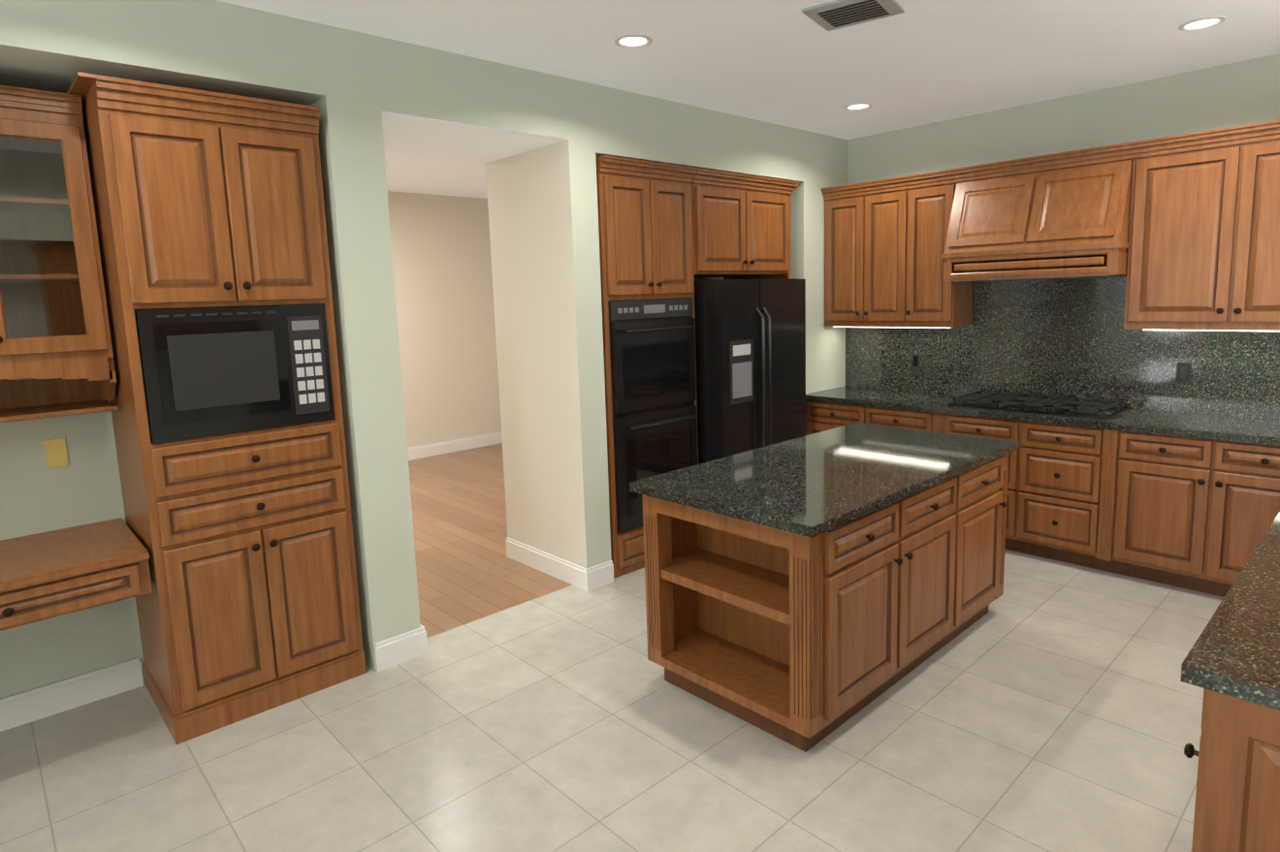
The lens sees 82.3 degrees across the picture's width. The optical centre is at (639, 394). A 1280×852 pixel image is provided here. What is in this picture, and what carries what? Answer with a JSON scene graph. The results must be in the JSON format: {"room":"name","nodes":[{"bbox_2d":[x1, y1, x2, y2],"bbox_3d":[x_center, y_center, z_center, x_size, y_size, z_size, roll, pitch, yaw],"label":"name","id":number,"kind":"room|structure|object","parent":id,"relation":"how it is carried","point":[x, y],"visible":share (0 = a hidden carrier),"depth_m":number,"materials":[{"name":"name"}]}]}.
{"room":"kitchen","nodes":[
{"label":"kitchen","id":0,"kind":"room"},
{"bbox_2d":[0,0,847,699],"bbox_3d":[-1.968,-0.107,3.291,9.150,2.890,0.950,-9,10,-42],"label":"wall","id":1,"kind":"structure","parent":0,"point":[537,142],"depth_m":3.45,"materials":[{"name":"green paint"}]},
{"bbox_2d":[43,438,68,468],"bbox_3d":[-2.484,0.252,3.117,0.070,0.120,0.012,-9,10,-42],"label":"switch plate","id":2,"kind":"object","parent":1,"relation":"attached to","point":[56,453],"visible":1,"depth_m":3.12,"materials":[{"name":"gold metal"}]},
{"bbox_2d":[0,84,117,422],"bbox_3d":[-2.822,-0.444,2.419,1.655,1.205,0.451,-9,10,-42],"label":"hutch","id":3,"kind":"object","parent":1,"relation":"attached to","point":[56,357],"visible":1,"depth_m":2.85,"materials":[{"name":"brown wood"}]},
{"bbox_2d":[0,657,144,732],"bbox_3d":[-2.899,1.375,2.837,1.630,0.135,0.018,-9,10,-42],"label":"baseboard","id":4,"kind":"structure","parent":1,"relation":"attached to","point":[40,703],"depth_m":3.20,"materials":[{"name":"white wood"}]},
{"bbox_2d":[0,517,152,631],"bbox_3d":[-2.692,0.761,2.515,1.610,0.175,0.671,-9,10,-42],"label":"desk","id":5,"kind":"object","parent":1,"relation":"attached to","point":[48,575],"visible":1,"depth_m":2.75,"materials":[{"name":"brown wood"}]},
{"bbox_2d":[392,624,427,657],"bbox_3d":[-1.352,1.180,3.918,0.016,0.135,0.870,-9,10,-42],"label":"baseboard","id":6,"kind":"structure","parent":1,"relation":"attached to","point":[415,640],"depth_m":3.57,"materials":[{"name":"white wood"}]},
{"bbox_2d":[505,537,593,592],"bbox_3d":[-0.599,1.062,4.611,0.016,0.135,0.870,-9,10,-42],"label":"baseboard","id":7,"kind":"structure","parent":1,"relation":"attached to","point":[575,575],"depth_m":4.55,"materials":[{"name":"white wood"}]},
{"bbox_2d":[691,167,799,279],"bbox_3d":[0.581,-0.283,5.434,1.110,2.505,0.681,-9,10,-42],"label":"upper cabinet","id":8,"kind":"object","parent":1,"relation":"attached to","point":[741,226],"visible":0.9,"depth_m":5.03,"materials":[{"name":"brown wood"}]},
{"bbox_2d":[387,191,501,447],"bbox_3d":[-2.613,-0.392,5.577,7.150,2.890,3.600,-9,10,-42],"label":"wall","id":9,"kind":"structure","parent":0,"point":[443,280],"depth_m":8.25,"materials":[{"name":"beige paint"}]},
{"bbox_2d":[407,432,502,460],"bbox_3d":[-3.702,0.843,7.006,6.980,0.135,0.018,-9,10,-42],"label":"baseboard","id":10,"kind":"structure","parent":9,"relation":"attached to","point":[435,449],"depth_m":8.42,"materials":[{"name":"white wood"}]},
{"bbox_2d":[0,443,1223,851],"bbox_3d":[-1.800,1.388,3.362,9.350,0.100,8.200,-9,10,-42],"label":"floor","id":11,"kind":"structure","parent":0,"point":[1047,706],"depth_m":2.81,"materials":[{"name":"tile"}]},
{"bbox_2d":[67,71,366,744],"bbox_3d":[-1.829,0.076,3.212,0.815,2.540,0.681,-9,10,-42],"label":"pantry cabinet","id":12,"kind":"object","parent":11,"relation":"on","point":[248,607],"visible":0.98,"depth_m":2.96,"materials":[{"name":"brown wood"}]},
{"bbox_2d":[134,304,334,444],"bbox_3d":[-1.784,-0.119,3.167,0.685,0.509,0.519,-9,10,-42],"label":"microwave","id":13,"kind":"object","parent":12,"relation":"in","point":[209,371],"visible":1,"depth_m":2.95,"materials":[{"name":"black"}]},
{"bbox_2d":[595,155,698,578],"bbox_3d":[-0.111,-0.175,4.796,0.775,2.505,0.681,-9,10,-42],"label":"tall cabinet","id":14,"kind":"object","parent":11,"relation":"on","point":[645,229],"visible":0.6,"depth_m":4.43,"materials":[{"name":"brown wood"}]},
{"bbox_2d":[608,298,698,533],"bbox_3d":[-0.063,0.097,4.790,0.701,1.409,0.656,-9,10,-42],"label":"double wall oven","id":15,"kind":"object","parent":14,"relation":"in","point":[653,374],"visible":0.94,"depth_m":4.53,"materials":[{"name":"black"}]},
{"bbox_2d":[694,278,805,464],"bbox_3d":[0.601,0.076,5.403,0.935,1.800,0.967,-9,10,-42],"label":"refrigerator","id":16,"kind":"object","parent":11,"relation":"on","point":[751,359],"visible":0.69,"depth_m":4.93,"materials":[{"name":"black metal"}]},
{"bbox_2d":[642,446,1019,752],"bbox_3d":[0.973,0.787,3.492,1.765,0.875,0.901,-9,10,-42],"label":"kitchen island","id":17,"kind":"object","parent":11,"relation":"on","point":[806,593],"depth_m":3.07,"materials":[{"name":"brown wood"}]},
{"bbox_2d":[629,422,1019,539],"bbox_3d":[0.943,0.332,3.452,1.840,0.039,0.930,-9,10,-42],"label":"island countertop","id":18,"kind":"structure","parent":17,"relation":"on","point":[806,485],"depth_m":3.19,"materials":[{"name":"grey stone"}]},
{"bbox_2d":[805,400,937,435],"bbox_3d":[1.871,0.481,5.558,0.617,0.875,1.069,-9,10,-42],"label":"base cabinet","id":19,"kind":"object","parent":11,"relation":"on","point":[819,417],"depth_m":5.33,"materials":[{"name":"brown wood"}]},
{"bbox_2d":[937,412,1015,550],"bbox_3d":[2.411,0.540,4.981,0.617,0.875,0.515,-9,10,-42],"label":"base cabinet","id":20,"kind":"object","parent":11,"relation":"on","point":[970,426],"depth_m":4.68,"materials":[{"name":"brown wood"}]},
{"bbox_2d":[1011,419,1119,573],"bbox_3d":[2.761,0.580,4.597,0.632,0.875,0.528,-9,10,-42],"label":"base cabinet","id":21,"kind":"object","parent":11,"relation":"on","point":[1064,476],"depth_m":4.39,"materials":[{"name":"brown wood"}]},
{"bbox_2d":[1112,427,1279,597],"bbox_3d":[3.207,0.630,4.121,0.632,0.875,0.920,-9,10,-42],"label":"base cabinet","id":22,"kind":"object","parent":11,"relation":"on","point":[1169,475],"depth_m":3.95,"materials":[{"name":"brown wood"}]},
{"bbox_2d":[805,384,1279,443],"bbox_3d":[2.744,0.128,4.535,0.637,0.039,3.694,-9,10,-42],"label":"countertop","id":23,"kind":"structure","parent":22,"relation":"on","point":[1265,429],"depth_m":4.37,"materials":[{"name":"grey stone"}]},
{"bbox_2d":[947,390,1127,418],"bbox_3d":[2.568,0.057,4.761,0.500,0.050,0.920,-9,10,-42],"label":"cooktop","id":24,"kind":"object","parent":23,"relation":"in","point":[1068,406],"visible":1,"depth_m":4.67,"materials":[{"name":"black glass"}]},
{"bbox_2d":[1184,678,1279,851],"bbox_3d":[1.618,1.030,1.520,0.583,0.875,0.707,-9,10,-42],"label":"base cabinet","id":25,"kind":"object","parent":11,"relation":"on","point":[1237,805],"depth_m":1.49,"materials":[{"name":"brown wood"}]},
{"bbox_2d":[1180,512,1279,705],"bbox_3d":[2.064,0.504,1.898,1.872,0.039,0.727,-9,10,-42],"label":"countertop","id":26,"kind":"structure","parent":25,"relation":"on","point":[1238,649],"depth_m":1.64,"materials":[{"name":"grey stone"}]},
{"bbox_2d":[216,0,1279,198],"bbox_3d":[-1.897,-1.574,2.965,9.350,0.100,8.200,-9,10,-42],"label":"ceiling","id":27,"kind":"structure","parent":0,"point":[787,63],"depth_m":3.63,"materials":[{"name":"white paint"}]},
{"bbox_2d":[613,33,652,47],"bbox_3d":[-0.031,-1.640,3.401,0.180,0.010,0.180,-9,10,-42],"label":"recessed light","id":28,"kind":"object","parent":27,"relation":"in","point":[633,41],"visible":1,"depth_m":3.40,"materials":[{"name":"white"}]},
{"bbox_2d":[801,0,904,31],"bbox_3d":[0.907,-1.626,3.114,0.340,0.018,0.300,3,9,35],"label":"ceiling vent","id":29,"kind":"object","parent":27,"relation":"in","point":[834,15],"visible":1,"depth_m":3.10,"materials":[{"name":"silver metal"}]},
{"bbox_2d":[843,102,871,110],"bbox_3d":[1.417,-1.870,4.762,0.180,0.010,0.180,-9,10,-42],"label":"recessed light","id":30,"kind":"object","parent":27,"relation":"in","point":[856,106],"visible":0.98,"depth_m":4.75,"materials":[{"name":"white"}]},
{"bbox_2d":[1178,15,1225,31],"bbox_3d":[2.622,-1.729,3.418,0.180,0.010,0.180,-9,10,-42],"label":"recessed light","id":31,"kind":"object","parent":27,"relation":"in","point":[1201,23],"visible":1,"depth_m":3.41,"materials":[{"name":"white"}]},
{"bbox_2d":[847,53,1279,282],"bbox_3d":[2.708,-0.492,5.021,0.100,2.890,4.750,-9,10,-42],"label":"wall","id":32,"kind":"structure","parent":0,"point":[1245,92],"depth_m":4.63,"materials":[{"name":"green paint"}]},
{"bbox_2d":[823,182,909,325],"bbox_3d":[1.790,-1.035,5.588,0.348,0.975,0.686,-9,10,-42],"label":"upper cabinet","id":33,"kind":"object","parent":32,"relation":"attached to","point":[865,230],"depth_m":5.45,"materials":[{"name":"brown wood"}]},
{"bbox_2d":[905,178,974,325],"bbox_3d":[2.140,-0.997,5.215,0.348,0.975,0.341,-9,10,-42],"label":"upper cabinet","id":34,"kind":"object","parent":32,"relation":"attached to","point":[929,302],"depth_m":5.12,"materials":[{"name":"brown wood"}]},
{"bbox_2d":[940,240,1130,283],"bbox_3d":[2.549,-0.836,4.684,0.503,0.180,1.008,-9,10,-42],"label":"range hood","id":35,"kind":"object","parent":32,"relation":"attached to","point":[1085,258],"depth_m":4.46,"materials":[{"name":"brown wood"}]},
{"bbox_2d":[940,147,1134,252],"bbox_3d":[2.537,-1.172,4.639,0.503,0.500,1.008,-9,10,-42],"label":"upper cabinet","id":36,"kind":"object","parent":32,"relation":"attached to","point":[1066,199],"depth_m":4.49,"materials":[{"name":"brown wood"}]},
{"bbox_2d":[1122,128,1279,329],"bbox_3d":[3.277,-0.871,4.002,0.348,0.975,0.963,-9,10,-42],"label":"upper cabinet","id":37,"kind":"object","parent":32,"relation":"attached to","point":[1181,232],"depth_m":3.97,"materials":[{"name":"brown wood"}]}
]}

